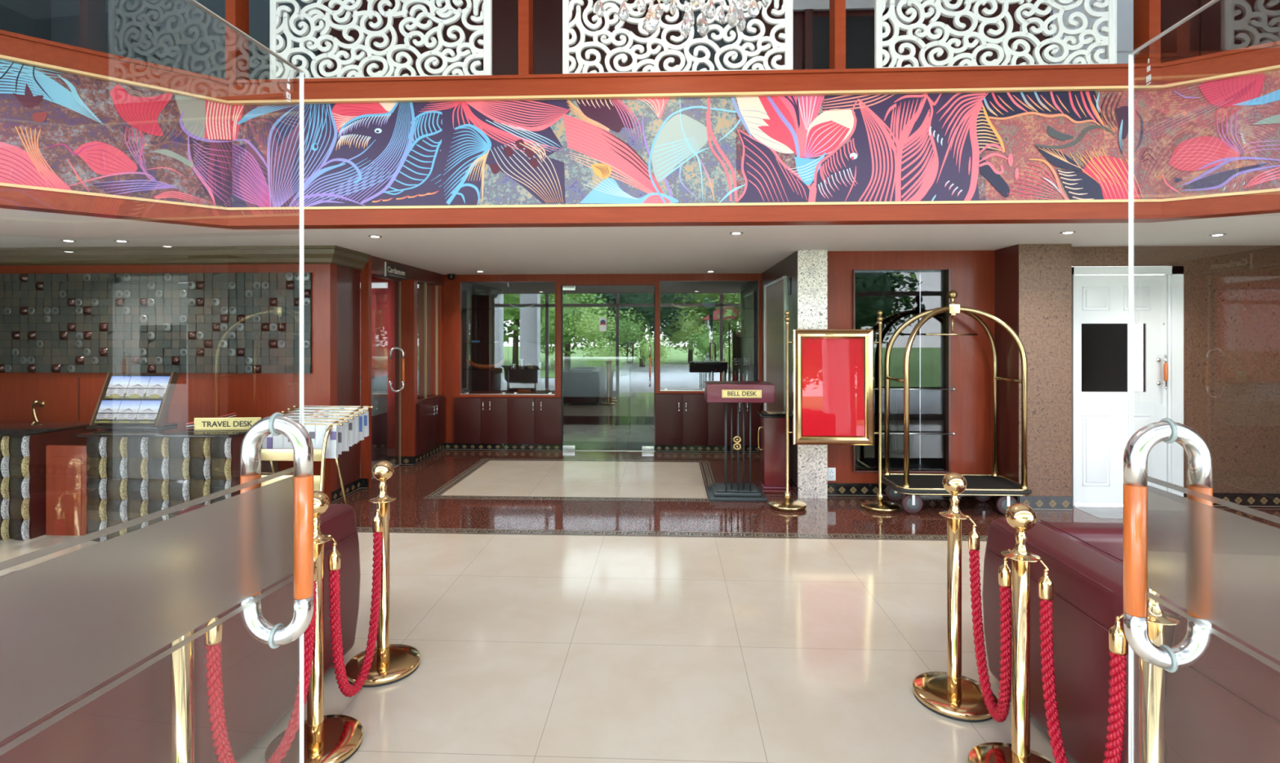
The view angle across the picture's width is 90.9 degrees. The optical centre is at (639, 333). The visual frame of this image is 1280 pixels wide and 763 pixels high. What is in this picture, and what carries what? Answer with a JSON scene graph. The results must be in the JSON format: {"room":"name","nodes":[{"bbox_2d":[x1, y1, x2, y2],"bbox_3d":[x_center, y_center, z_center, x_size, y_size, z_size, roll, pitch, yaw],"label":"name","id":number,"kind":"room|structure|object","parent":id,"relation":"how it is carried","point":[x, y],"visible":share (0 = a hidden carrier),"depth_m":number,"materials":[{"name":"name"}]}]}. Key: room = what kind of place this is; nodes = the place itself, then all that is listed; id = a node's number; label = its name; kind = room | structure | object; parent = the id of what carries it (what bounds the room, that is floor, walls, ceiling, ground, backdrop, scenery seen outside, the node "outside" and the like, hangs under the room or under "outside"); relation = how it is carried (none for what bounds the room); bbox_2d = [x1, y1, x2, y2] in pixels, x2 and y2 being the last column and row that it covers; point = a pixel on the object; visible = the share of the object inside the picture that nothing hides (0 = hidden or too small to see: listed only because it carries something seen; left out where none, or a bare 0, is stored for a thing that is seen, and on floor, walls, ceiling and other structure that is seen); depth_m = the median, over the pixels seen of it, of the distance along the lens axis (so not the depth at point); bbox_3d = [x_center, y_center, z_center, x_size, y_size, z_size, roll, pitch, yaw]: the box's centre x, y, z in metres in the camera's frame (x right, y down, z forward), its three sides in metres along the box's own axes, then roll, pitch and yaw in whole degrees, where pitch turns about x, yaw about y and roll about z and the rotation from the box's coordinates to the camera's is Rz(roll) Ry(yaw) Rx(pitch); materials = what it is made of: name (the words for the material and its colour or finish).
{"room":"hotel lobby","nodes":[
{"label":"hotel lobby","id":0,"kind":"room"},
{"bbox_2d":[0,0,50,40],"bbox_3d":[0.211,-1.250,4.795,14.200,5.600,8.400,0,0,3],"label":"wall","id":1,"kind":"structure","parent":0,"point":[32,18],"depth_m":6.90,"materials":[{"name":"grey"}]},
{"bbox_2d":[0,186,1279,229],"bbox_3d":[0.676,-0.842,3.334,12.594,0.116,2.470,0,0,3],"label":"trim","id":2,"kind":"structure","parent":1,"relation":"attached to","point":[11,197],"depth_m":4.41,"materials":[{"name":"brown wood"}]},
{"bbox_2d":[0,54,1279,210],"bbox_3d":[0.676,-1.294,3.333,12.594,0.792,2.472,0,0,3],"label":"trim","id":3,"kind":"structure","parent":1,"relation":"attached to","point":[1141,87],"depth_m":4.38,"materials":[{"name":"brown wood"}]},
{"bbox_2d":[0,59,1279,207],"bbox_3d":[0.135,-1.301,3.744,9.484,0.851,1.476,0,0,3],"label":"mural","id":4,"kind":"object","parent":3,"relation":"attached to","point":[59,130],"visible":0.99,"depth_m":4.41},
{"bbox_2d":[0,29,1279,100],"bbox_3d":[0.669,-1.768,3.396,12.752,0.164,2.605,0,0,3],"label":"trim","id":5,"kind":"structure","parent":1,"relation":"attached to","point":[12,44],"depth_m":4.38,"materials":[{"name":"brown wood"}]},
{"bbox_2d":[225,0,248,79],"bbox_3d":[-3.029,-2.950,4.743,0.076,2.200,0.150,0,0,3],"label":"post","id":6,"kind":"object","parent":5,"relation":"on","point":[237,11],"depth_m":4.68,"materials":[{"name":"brown wood"}]},
{"bbox_2d":[270,0,492,79],"bbox_3d":[-1.894,-2.645,4.602,1.640,1.600,0.044,0,0,3],"label":"screen","id":7,"kind":"object","parent":5,"relation":"on","point":[309,12],"visible":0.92,"depth_m":4.59,"materials":[{"name":"white paint"}]},
{"bbox_2d":[518,0,533,74],"bbox_3d":[-0.841,-2.950,4.646,0.076,2.200,0.150,0,0,3],"label":"post","id":8,"kind":"object","parent":5,"relation":"on","point":[525,6],"depth_m":4.57,"materials":[{"name":"brown wood"}]},
{"bbox_2d":[562,0,792,73],"bbox_3d":[0.264,-2.645,4.507,1.640,1.600,0.044,0,0,3],"label":"screen","id":9,"kind":"object","parent":5,"relation":"on","point":[786,24],"visible":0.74,"depth_m":4.50,"materials":[{"name":"white paint"}]},
{"bbox_2d":[829,0,845,68],"bbox_3d":[1.424,-2.950,4.547,0.076,2.200,0.150,0,0,3],"label":"post","id":10,"kind":"object","parent":5,"relation":"on","point":[837,7],"depth_m":4.47,"materials":[{"name":"brown wood"}]},
{"bbox_2d":[874,0,1116,67],"bbox_3d":[2.478,-2.645,4.409,1.640,1.600,0.044,0,0,3],"label":"screen","id":11,"kind":"object","parent":5,"relation":"on","point":[1108,16],"visible":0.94,"depth_m":4.40,"materials":[{"name":"white paint"}]},
{"bbox_2d":[1133,0,1160,63],"bbox_3d":[3.579,-2.950,4.452,0.076,2.200,0.150,0,0,3],"label":"post","id":12,"kind":"object","parent":5,"relation":"on","point":[1146,13],"depth_m":4.40,"materials":[{"name":"brown wood"}]},
{"bbox_2d":[0,264,337,504],"bbox_3d":[-4.779,0.380,5.874,3.935,2.340,0.123,0,0,3],"label":"wall","id":13,"kind":"structure","parent":0,"point":[67,397],"depth_m":5.78,"materials":[{"name":"brown wood"}]},
{"bbox_2d":[31,400,44,422],"bbox_3d":[-5.532,0.738,5.813,0.101,0.260,0.077,0,0,3],"label":"door lever","id":14,"kind":"object","parent":13,"relation":"attached to","point":[41,403],"visible":0.88,"depth_m":5.79,"materials":[{"name":"gold metal"}]},
{"bbox_2d":[0,272,311,373],"bbox_3d":[-4.783,-0.099,5.789,3.596,0.918,0.046,0,0,3],"label":"mosaic panel","id":15,"kind":"object","parent":13,"relation":"attached to","point":[177,322],"visible":0.99,"depth_m":5.78,"materials":[{"name":"grey tile"}]},
{"bbox_2d":[0,245,370,270],"bbox_3d":[-4.721,-0.713,6.048,4.035,0.155,0.670,0,0,3],"label":"trim","id":16,"kind":"structure","parent":13,"relation":"attached to","point":[225,255],"depth_m":5.74,"materials":[{"name":"brown wood"}]},
{"bbox_2d":[337,255,444,488],"bbox_3d":[-2.909,0.380,7.090,0.465,2.340,2.670,0,0,3],"label":"wall","id":17,"kind":"structure","parent":0,"point":[348,278],"depth_m":7.27,"materials":[{"name":"brown wood"}]},
{"bbox_2d":[360,271,404,464],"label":"door","id":18,"kind":"structure","parent":17,"relation":"in","point":[372,274],"depth_m":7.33,"materials":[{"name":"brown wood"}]},
{"bbox_2d":[331,443,444,503],"bbox_3d":[-2.757,1.498,7.083,0.189,0.105,2.670,0,0,3],"label":"baseboard","id":19,"kind":"structure","parent":17,"relation":"attached to","point":[362,483],"depth_m":6.29,"materials":[{"name":"black stone"}]},
{"bbox_2d":[384,262,406,280],"bbox_3d":[-2.675,-0.685,6.922,0.014,0.150,0.545,0,0,3],"label":"door sign","id":20,"kind":"object","parent":17,"relation":"attached to","point":[390,270],"visible":1,"depth_m":6.88,"materials":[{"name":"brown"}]},
{"bbox_2d":[417,283,441,402],"bbox_3d":[-2.674,0.087,7.925,0.080,1.455,0.800,0,0,3],"label":"window","id":21,"kind":"structure","parent":17,"relation":"in","point":[424,284],"depth_m":7.93,"materials":[{"name":"brown wood"}]},
{"bbox_2d":[416,396,445,455],"bbox_3d":[-2.599,1.137,7.922,0.077,0.615,0.880,0,0,3],"label":"base cabinet","id":22,"kind":"object","parent":17,"relation":"attached to","point":[430,414],"visible":1,"depth_m":7.82,"materials":[{"name":"brown wood"}]},
{"bbox_2d":[417,281,757,404],"bbox_3d":[-2.277,0.300,10.235,8.650,2.500,7.850,0,0,3],"label":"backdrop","id":23,"kind":"structure","parent":0,"point":[628,311],"depth_m":14.02,"materials":[{"name":"green"}]},
{"bbox_2d":[420,273,761,450],"bbox_3d":[-0.665,0.380,8.367,4.535,2.340,0.120,0,0,3],"label":"wall","id":24,"kind":"structure","parent":0,"point":[453,289],"depth_m":8.35,"materials":[{"name":"brown wood"}]},
{"bbox_2d":[460,282,555,395],"bbox_3d":[-1.760,0.072,8.626,1.295,1.535,0.500,0,0,3],"label":"window","id":25,"kind":"structure","parent":24,"relation":"in","point":[467,288],"depth_m":8.67,"materials":[{"name":"brown wood"}]},
{"bbox_2d":[462,368,555,370],"bbox_3d":[-1.751,0.481,8.645,1.260,0.008,0.380,0,0,3],"label":"glass shelf","id":26,"kind":"object","parent":25,"relation":"in","point":[545,369],"visible":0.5,"depth_m":8.49,"materials":[{"name":"clear glass"}]},
{"bbox_2d":[466,357,504,368],"bbox_3d":[-2.104,0.400,8.601,0.520,0.155,0.118,0,0,3],"label":"dish","id":27,"kind":"object","parent":26,"relation":"on","point":[471,363],"visible":1,"depth_m":8.56,"materials":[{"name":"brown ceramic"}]},
{"bbox_2d":[463,308,555,310],"bbox_3d":[-1.751,-0.334,8.645,1.260,0.008,0.380,0,0,3],"label":"glass shelf","id":28,"kind":"object","parent":25,"relation":"attached to","point":[464,308],"visible":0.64,"depth_m":8.53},
{"bbox_2d":[454,397,562,444],"bbox_3d":[-1.746,1.150,8.323,1.430,0.610,0.080,0,0,3],"label":"base cabinet","id":29,"kind":"object","parent":24,"relation":"attached to","point":[477,420],"visible":1,"depth_m":8.32,"materials":[{"name":"brown wood"}]},
{"bbox_2d":[444,443,759,453],"bbox_3d":[-0.515,1.502,8.315,4.210,0.095,0.016,0,0,3],"label":"baseboard","id":30,"kind":"structure","parent":24,"relation":"attached to","point":[447,446],"depth_m":8.34,"materials":[{"name":"black stone"}]},
{"bbox_2d":[561,284,654,451],"bbox_3d":[-0.423,0.451,8.338,1.244,2.198,0.093,0,0,1],"label":"door","id":31,"kind":"structure","parent":24,"relation":"in","point":[602,321],"depth_m":8.36,"materials":[{"name":"clear glass"}]},
{"bbox_2d":[660,280,704,391],"bbox_3d":[0.910,0.043,8.508,1.310,1.475,0.500,0,0,3],"label":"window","id":32,"kind":"structure","parent":24,"relation":"in","point":[661,388],"depth_m":8.47,"materials":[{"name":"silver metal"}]},
{"bbox_2d":[661,363,756,365],"bbox_3d":[0.921,0.411,8.528,1.270,0.008,0.380,0,0,3],"label":"glass shelf","id":33,"kind":"object","parent":32,"relation":"attached to","point":[720,364],"visible":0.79,"depth_m":8.40,"materials":[{"name":"clear glass"}]},
{"bbox_2d":[694,357,719,364],"bbox_3d":[0.892,0.362,8.429,0.320,0.090,0.160,0,0,3],"label":"tray","id":34,"kind":"object","parent":33,"relation":"on","point":[698,361],"visible":1,"depth_m":8.37,"materials":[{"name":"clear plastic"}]},
{"bbox_2d":[661,308,756,310],"bbox_3d":[0.921,-0.334,8.528,1.270,0.008,0.380,0,0,3],"label":"glass shelf","id":35,"kind":"object","parent":32,"relation":"attached to","point":[661,308],"visible":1,"depth_m":8.53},
{"bbox_2d":[702,295,715,308],"bbox_3d":[0.935,-0.428,8.497,0.180,0.180,0.020,0,0,3],"label":"plate","id":36,"kind":"object","parent":35,"relation":"on","point":[708,301],"visible":1,"depth_m":8.49,"materials":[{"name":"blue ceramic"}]},
{"bbox_3d":[0.921,0.046,8.528,1.270,0.008,0.380,0,0,3],"label":"glass shelf","id":37,"kind":"object","parent":32,"relation":"attached to","visible":0},
{"bbox_2d":[735,320,746,337],"bbox_3d":[1.353,-0.068,8.449,0.140,0.220,0.140,0,0,3],"label":"clay vase","id":38,"kind":"object","parent":37,"relation":"on","point":[740,331],"visible":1,"depth_m":8.41,"materials":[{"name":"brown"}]},
{"bbox_2d":[655,393,759,445],"bbox_3d":[0.882,1.120,8.207,1.360,0.670,0.080,0,0,3],"label":"lower cabinet","id":39,"kind":"object","parent":24,"relation":"attached to","point":[681,419],"visible":0.86,"depth_m":8.21,"materials":[{"name":"brown wood"}]},
{"bbox_2d":[0,403,1279,762],"bbox_3d":[0.308,1.599,6.993,14.000,0.102,14.000,0,0,3],"label":"floor","id":40,"kind":"structure","parent":0,"point":[535,647],"depth_m":3.49,"materials":[{"name":"beige tile"}]},
{"bbox_2d":[0,421,97,541],"bbox_3d":[-5.313,1.149,5.054,1.500,0.803,0.650,0,0,3],"label":"desk","id":41,"kind":"object","parent":40,"relation":"on","point":[23,444],"visible":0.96,"depth_m":4.76,"materials":[{"name":"grey"}]},
{"bbox_2d":[0,421,90,436],"bbox_3d":[-5.313,0.756,5.054,1.500,0.018,0.650,0,0,3],"label":"countertop","id":42,"kind":"structure","parent":41,"relation":"on","point":[7,428],"depth_m":5.04,"materials":[{"name":"black stone"}]},
{"bbox_2d":[0,643,170,762],"bbox_3d":[-1.891,1.180,1.540,0.846,0.739,0.997,0,0,3],"label":"sofa","id":43,"kind":"object","parent":40,"relation":"on","point":[130,722],"visible":0.27,"depth_m":1.76,"materials":[{"name":"red leather"}]},
{"bbox_2d":[76,422,278,542],"bbox_3d":[-3.584,1.149,4.978,1.170,0.803,0.650,0,0,3],"label":"desk","id":44,"kind":"object","parent":40,"relation":"on","point":[131,474],"visible":0.71,"depth_m":4.69,"materials":[{"name":"grey"}]},
{"bbox_2d":[45,445,87,536],"bbox_3d":[-4.344,1.190,4.788,0.330,0.680,0.036,0,0,3],"label":"counter panel","id":45,"kind":"object","parent":44,"relation":"attached to","point":[66,477],"visible":0.81,"depth_m":4.77,"materials":[{"name":"brown wood"}]},
{"bbox_2d":[86,372,178,429],"bbox_3d":[-4.042,0.527,5.036,0.580,0.439,0.227,0,0,3],"label":"stand","id":46,"kind":"object","parent":44,"relation":"on","point":[159,424],"visible":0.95,"depth_m":5.00,"materials":[{"name":"black plastic"}]},
{"bbox_2d":[94,400,121,423],"bbox_3d":[-4.212,0.616,4.991,0.160,0.172,0.073,0,0,3],"label":"stack","id":47,"kind":"object","parent":46,"relation":"on","point":[106,406],"visible":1,"depth_m":4.99,"materials":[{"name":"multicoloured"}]},
{"bbox_2d":[104,376,131,398],"bbox_3d":[-4.196,0.429,5.066,0.160,0.172,0.073,0,0,3],"label":"stack","id":48,"kind":"object","parent":46,"relation":"in","point":[115,381],"visible":1,"depth_m":5.07,"materials":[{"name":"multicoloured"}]},
{"bbox_2d":[114,400,141,423],"bbox_3d":[-4.047,0.616,4.984,0.160,0.172,0.073,0,0,3],"label":"stack","id":49,"kind":"object","parent":46,"relation":"in","point":[126,406],"visible":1,"depth_m":4.98,"materials":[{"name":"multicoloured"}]},
{"bbox_2d":[124,376,151,398],"bbox_3d":[-4.031,0.429,5.059,0.160,0.172,0.073,0,0,3],"label":"stack","id":50,"kind":"object","parent":46,"relation":"in","point":[135,381],"visible":1,"depth_m":5.06,"materials":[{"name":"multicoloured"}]},
{"bbox_2d":[134,400,161,423],"bbox_3d":[-3.882,0.616,4.976,0.160,0.172,0.073,0,0,3],"label":"stack","id":51,"kind":"object","parent":46,"relation":"in","point":[146,406],"visible":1,"depth_m":4.98,"materials":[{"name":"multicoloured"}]},
{"bbox_2d":[144,376,170,398],"bbox_3d":[-3.866,0.429,5.052,0.160,0.172,0.073,0,0,3],"label":"stack","id":52,"kind":"object","parent":46,"relation":"in","point":[155,381],"visible":1,"depth_m":5.05,"materials":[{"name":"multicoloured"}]},
{"bbox_2d":[76,422,247,438],"bbox_3d":[-3.584,0.756,4.978,1.170,0.018,0.650,0,0,3],"label":"countertop","id":53,"kind":"structure","parent":44,"relation":"on","point":[179,431],"depth_m":4.75,"materials":[{"name":"black stone"}]},
{"bbox_2d":[194,417,261,431],"bbox_3d":[-3.186,0.697,4.885,0.490,0.100,0.060,0,0,-4],"label":"sign","id":54,"kind":"object","parent":44,"relation":"on","point":[237,424],"visible":0.96,"depth_m":4.86,"materials":[{"name":"gold metal"}]},
{"bbox_2d":[0,504,360,762],"bbox_3d":[-1.791,1.180,2.566,0.846,0.739,1.047,0,0,3],"label":"sofa","id":55,"kind":"object","parent":40,"relation":"on","point":[260,682],"visible":0.23,"depth_m":2.34,"materials":[{"name":"red leather"}]},
{"bbox_2d":[170,629,194,762],"bbox_3d":[-1.300,1.068,1.790,0.326,0.964,0.326,0,0,3],"label":"stanchion","id":56,"kind":"object","parent":40,"relation":"on","point":[182,660],"visible":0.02,"depth_m":1.77,"materials":[{"name":"gold metal"}]},
{"bbox_2d":[204,547,317,762],"bbox_3d":[-1.214,1.101,2.059,0.053,0.679,0.514,0,0,7],"label":"rope","id":57,"kind":"object","parent":56,"relation":"hanging from","point":[213,637],"visible":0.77,"depth_m":1.85,"materials":[{"name":"red fabric"}]},
{"bbox_2d":[264,490,363,762],"bbox_3d":[-1.210,1.068,2.350,0.326,0.964,0.326,0,0,3],"label":"stanchion","id":58,"kind":"object","parent":40,"relation":"on","point":[327,739],"visible":0.62,"depth_m":2.33,"materials":[{"name":"gold metal"}]},
{"bbox_2d":[261,404,373,504],"bbox_3d":[-2.555,1.071,4.878,0.721,0.968,0.624,0,0,3],"label":"rack","id":59,"kind":"object","parent":40,"relation":"on","point":[267,455],"visible":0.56,"depth_m":4.71,"materials":[{"name":"gold metal"}]},
{"bbox_2d":[262,425,337,458],"bbox_3d":[-2.576,0.810,4.778,0.572,0.267,0.032,0,0,3],"label":"newspaper","id":60,"kind":"object","parent":59,"relation":"on","point":[317,433],"visible":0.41,"depth_m":4.76,"materials":[{"name":"white paper"}]},
{"bbox_2d":[282,413,354,446],"bbox_3d":[-2.545,0.767,4.976,0.572,0.265,0.032,0,0,3],"label":"newspaper","id":61,"kind":"object","parent":59,"relation":"on","point":[351,426],"visible":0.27,"depth_m":4.96,"materials":[{"name":"white paper"}]},
{"bbox_2d":[293,417,348,451],"bbox_3d":[-2.555,0.782,4.910,0.572,0.266,0.032,0,0,3],"label":"newspaper","id":62,"kind":"object","parent":59,"relation":"on","point":[345,425],"visible":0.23,"depth_m":4.90,"materials":[{"name":"white paper"}]},
{"bbox_2d":[298,422,343,454],"bbox_3d":[-2.566,0.797,4.844,0.572,0.268,0.032,0,0,3],"label":"newspaper","id":63,"kind":"object","parent":59,"relation":"on","point":[340,428],"visible":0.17,"depth_m":4.82,"materials":[{"name":"white paper"}]},
{"bbox_2d":[290,411,359,444],"bbox_3d":[-2.534,0.754,5.043,0.572,0.267,0.032,0,0,3],"label":"newspaper","id":64,"kind":"object","parent":59,"relation":"on","point":[356,420],"visible":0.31,"depth_m":5.03,"materials":[{"name":"white paper"}]},
{"bbox_2d":[293,408,364,440],"bbox_3d":[-2.524,0.740,5.109,0.572,0.268,0.032,0,0,3],"label":"newspaper","id":65,"kind":"object","parent":59,"relation":"on","point":[361,416],"visible":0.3,"depth_m":5.09,"materials":[{"name":"white paper"}]},
{"bbox_2d":[303,405,368,436],"bbox_3d":[-2.514,0.724,5.175,0.572,0.263,0.032,0,0,3],"label":"newspaper","id":66,"kind":"object","parent":59,"relation":"on","point":[366,413],"visible":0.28,"depth_m":5.17,"materials":[{"name":"white paper"}]},
{"bbox_2d":[360,375,389,461],"bbox_3d":[-3.528,1.040,7.863,0.640,1.020,0.440,0,0,3],"label":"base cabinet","id":67,"kind":"object","parent":40,"relation":"on","point":[379,383],"visible":0.36,"depth_m":7.81,"materials":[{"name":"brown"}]},
{"bbox_2d":[344,460,420,687],"bbox_3d":[-1.190,1.068,2.920,0.326,0.964,0.326,0,0,3],"label":"stanchion","id":68,"kind":"object","parent":40,"relation":"on","point":[392,664],"visible":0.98,"depth_m":2.90,"materials":[{"name":"gold metal"}]},
{"bbox_2d":[327,501,382,697],"bbox_3d":[-1.175,1.123,2.630,0.046,0.724,0.509,0,0,-3],"label":"rope","id":69,"kind":"object","parent":68,"relation":"hanging from","point":[334,557],"visible":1,"depth_m":2.53,"materials":[{"name":"red fabric"}]},
{"bbox_2d":[553,356,636,425],"bbox_3d":[-0.764,0.980,10.944,1.370,1.140,0.700,0,0,3],"label":"reception desk","id":70,"kind":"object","parent":40,"relation":"on","point":[597,390],"depth_m":10.66,"materials":[{"name":"grey"}]},
{"bbox_2d":[553,356,636,360],"bbox_3d":[-0.764,0.430,10.944,1.370,0.040,0.700,0,0,3],"label":"countertop","id":71,"kind":"structure","parent":70,"relation":"on","point":[565,358],"depth_m":10.61,"materials":[{"name":"white paint"}]},
{"bbox_2d":[704,381,774,502],"bbox_3d":[0.939,1.008,6.029,0.625,1.083,0.470,0,0,3],"label":"desk","id":72,"kind":"object","parent":40,"relation":"on","point":[744,392],"visible":1,"depth_m":5.86,"materials":[{"name":"brown wood"}]},
{"bbox_2d":[757,410,792,493],"bbox_3d":[1.332,1.165,6.277,0.321,0.771,0.310,0,0,3],"label":"waste bin","id":73,"kind":"object","parent":40,"relation":"on","point":[772,428],"visible":0.88,"depth_m":6.15,"materials":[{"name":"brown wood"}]},
{"bbox_2d":[768,310,900,513],"bbox_3d":[1.722,0.671,5.610,1.152,1.758,0.336,0,0,3],"label":"sign stand","id":74,"kind":"object","parent":40,"relation":"on","point":[833,370],"visible":1,"depth_m":5.60,"materials":[{"name":"gold metal"}]},
{"bbox_2d":[802,338,864,436],"bbox_3d":[1.717,0.472,5.608,0.546,0.869,0.036,0,0,3],"label":"poster","id":75,"kind":"object","parent":74,"relation":"attached to","point":[833,369],"depth_m":5.61,"materials":[{"name":"red paper"}]},
{"bbox_2d":[912,471,998,722],"bbox_3d":[1.332,1.068,2.670,0.326,0.964,0.326,0,0,3],"label":"stanchion","id":76,"kind":"object","parent":40,"relation":"on","point":[950,695],"visible":0.97,"depth_m":2.65,"materials":[{"name":"gold metal"}]},
{"bbox_2d":[881,290,1031,515],"bbox_3d":[2.788,0.580,5.623,1.151,1.940,0.606,0,0,3],"label":"luggage cart","id":77,"kind":"object","parent":40,"relation":"on","point":[982,487],"visible":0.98,"depth_m":5.49,"materials":[{"name":"gold metal"}]},
{"bbox_2d":[968,502,1055,762],"bbox_3d":[1.317,1.068,2.180,0.326,0.964,0.326,0,0,3],"label":"stanchion","id":78,"kind":"object","parent":40,"relation":"on","point":[1020,517],"visible":1,"depth_m":2.16,"materials":[{"name":"gold metal"}]},
{"bbox_2d":[965,515,1011,722],"bbox_3d":[1.351,1.118,2.429,0.070,0.714,0.438,0,0,11],"label":"rope","id":79,"kind":"object","parent":78,"relation":"hanging from","point":[999,713],"visible":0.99,"depth_m":2.41,"materials":[{"name":"red fabric"}]},
{"bbox_2d":[982,519,1186,762],"bbox_3d":[1.928,1.180,2.368,0.846,0.739,0.907,0,0,3],"label":"sofa","id":80,"kind":"object","parent":40,"relation":"on","point":[1084,561],"visible":0.36,"depth_m":2.23,"materials":[{"name":"red leather"}]},
{"bbox_2d":[1138,587,1181,762],"bbox_3d":[1.397,1.068,1.720,0.326,0.964,0.326,0,0,3],"label":"stanchion","id":81,"kind":"object","parent":40,"relation":"on","point":[1151,677],"visible":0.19,"depth_m":1.70,"materials":[{"name":"gold metal"}]},
{"bbox_2d":[1035,556,1127,762],"bbox_3d":[1.359,1.106,1.951,0.056,0.690,0.413,0,0,3],"label":"rope","id":82,"kind":"object","parent":81,"relation":"hanging from","point":[1117,642],"visible":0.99,"depth_m":2.04,"materials":[{"name":"red fabric"}]},
{"bbox_2d":[1164,613,1279,762],"bbox_3d":[1.966,1.180,1.400,0.846,0.739,0.977,0,0,3],"label":"sofa","id":83,"kind":"object","parent":40,"relation":"on","point":[1224,707],"visible":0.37,"depth_m":1.69,"materials":[{"name":"red leather"}]},
{"bbox_2d":[0,208,1279,275],"bbox_3d":[0.236,-0.840,5.368,14.000,0.100,6.434,0,0,3],"label":"ceiling","id":84,"kind":"structure","parent":0,"point":[637,250],"depth_m":5.37,"materials":[{"name":"white paint"}]},
{"bbox_2d":[50,0,1279,79],"bbox_3d":[0.305,-2.550,6.923,14.000,3.000,0.140,0,0,3],"label":"wall","id":85,"kind":"structure","parent":0,"point":[180,34],"depth_m":6.97,"materials":[{"name":"brown wood"}]},
{"bbox_2d":[792,0,912,69],"bbox_3d":[2.249,-2.550,6.753,1.300,3.000,0.050,0,0,3],"label":"door","id":86,"kind":"structure","parent":85,"relation":"in","point":[860,30],"depth_m":6.75,"materials":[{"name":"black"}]},
{"bbox_2d":[1049,0,1133,63],"bbox_3d":[4.846,-2.550,6.628,1.000,3.000,0.070,0,0,3],"label":"door","id":87,"kind":"structure","parent":85,"relation":"in","point":[1124,7],"depth_m":6.60,"materials":[{"name":"white paint"}]},
{"bbox_2d":[761,249,995,498],"bbox_3d":[2.481,0.380,7.193,1.875,2.340,2.590,0,0,3],"label":"wall","id":88,"kind":"structure","parent":0,"point":[822,296],"depth_m":5.97,"materials":[{"name":"brown wood"}]},
{"bbox_2d":[764,275,786,412],"bbox_3d":[1.525,0.475,7.175,0.035,2.150,1.270,0,0,3],"label":"window","id":89,"kind":"structure","parent":88,"relation":"in","point":[775,292],"depth_m":7.07,"materials":[{"name":"clear glass"}]},
{"bbox_2d":[855,270,955,470],"bbox_3d":[2.506,0.345,5.981,0.930,1.910,0.082,0,0,3],"label":"window","id":90,"kind":"structure","parent":88,"relation":"in","point":[900,295],"depth_m":6.01,"materials":[{"name":"clear glass"}]},
{"bbox_2d":[995,244,1279,496],"bbox_3d":[5.299,0.380,5.714,3.915,2.340,0.516,0,0,3],"label":"wall","id":91,"kind":"structure","parent":0,"point":[1232,293],"depth_m":5.64,"materials":[{"name":"brown stone"}]},
{"bbox_2d":[827,483,1279,511],"bbox_3d":[4.505,1.488,5.691,5.500,0.125,0.427,0,0,3],"label":"baseboard","id":92,"kind":"structure","parent":91,"relation":"attached to","point":[852,490],"depth_m":5.63,"materials":[{"name":"black stone"}]},
{"bbox_2d":[1071,266,1183,506],"bbox_3d":[4.384,0.472,5.794,0.950,2.155,0.382,0,0,3],"label":"door","id":93,"kind":"structure","parent":91,"relation":"in","point":[1100,295],"depth_m":5.68,"materials":[{"name":"white paint"}]},
{"bbox_3d":[0.166,-4.100,3.771,14.000,0.100,6.450,0,0,3],"label":"ceiling","id":94,"kind":"structure","parent":0,"visible":0},
{"bbox_2d":[617,0,630,22],"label":"chandelier","id":95,"kind":"object","parent":94,"relation":"hanging from","point":[624,12],"depth_m":3.05,"materials":[{"name":"clear glass"}]},
{"bbox_2d":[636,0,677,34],"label":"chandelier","id":96,"kind":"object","parent":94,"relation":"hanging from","point":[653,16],"depth_m":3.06,"materials":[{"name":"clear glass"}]},
{"bbox_2d":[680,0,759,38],"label":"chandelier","id":97,"kind":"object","parent":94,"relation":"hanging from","point":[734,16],"depth_m":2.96,"materials":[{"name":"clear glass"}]},
{"bbox_3d":[0.026,-3.325,0.584,14.000,1.450,0.030,0,0,3],"label":"wall","id":98,"kind":"structure","parent":0,"visible":0},
{"bbox_3d":[0.026,-1.265,0.584,14.000,5.630,0.070,0,0,3],"label":"window","id":99,"kind":"structure","parent":98,"relation":"in","visible":0},
{"bbox_2d":[0,0,313,762],"bbox_3d":[-0.920,0.446,1.087,0.173,2.189,0.962,0,0,11],"label":"door","id":100,"kind":"structure","parent":99,"relation":"attached to","point":[71,623],"depth_m":1.15,"materials":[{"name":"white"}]},
{"bbox_2d":[267,412,283,435],"bbox_3d":[-0.846,0.210,1.469,0.009,0.055,0.055,0,0,6],"label":"washer","id":101,"kind":"object","parent":100,"relation":"in","point":[274,420],"depth_m":1.45,"materials":[{"name":"grey"}]},
{"bbox_2d":[267,622,284,648],"bbox_3d":[-0.846,0.704,1.469,0.009,0.055,0.055,0,0,6],"label":"washer","id":102,"kind":"object","parent":100,"relation":"in","point":[274,632],"depth_m":1.45,"materials":[{"name":"grey metal"}]},
{"bbox_2d":[1123,0,1279,762],"bbox_3d":[1.149,0.441,1.018,0.172,2.198,0.927,0,0,-1],"label":"door","id":103,"kind":"structure","parent":99,"relation":"attached to","point":[1221,566],"depth_m":1.34,"materials":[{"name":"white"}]},
{"bbox_2d":[1158,644,1177,673],"bbox_3d":[1.143,0.704,1.366,0.009,0.055,0.055,0,0,5],"label":"washer","id":104,"kind":"object","parent":103,"relation":"in","point":[1171,654],"depth_m":1.35,"materials":[{"name":"grey metal"}]},
{"bbox_2d":[1159,417,1177,443],"bbox_3d":[1.143,0.210,1.366,0.009,0.055,0.055,0,0,5],"label":"washer","id":105,"kind":"object","parent":103,"relation":"in","point":[1171,428],"depth_m":1.35,"materials":[{"name":"grey metal"}]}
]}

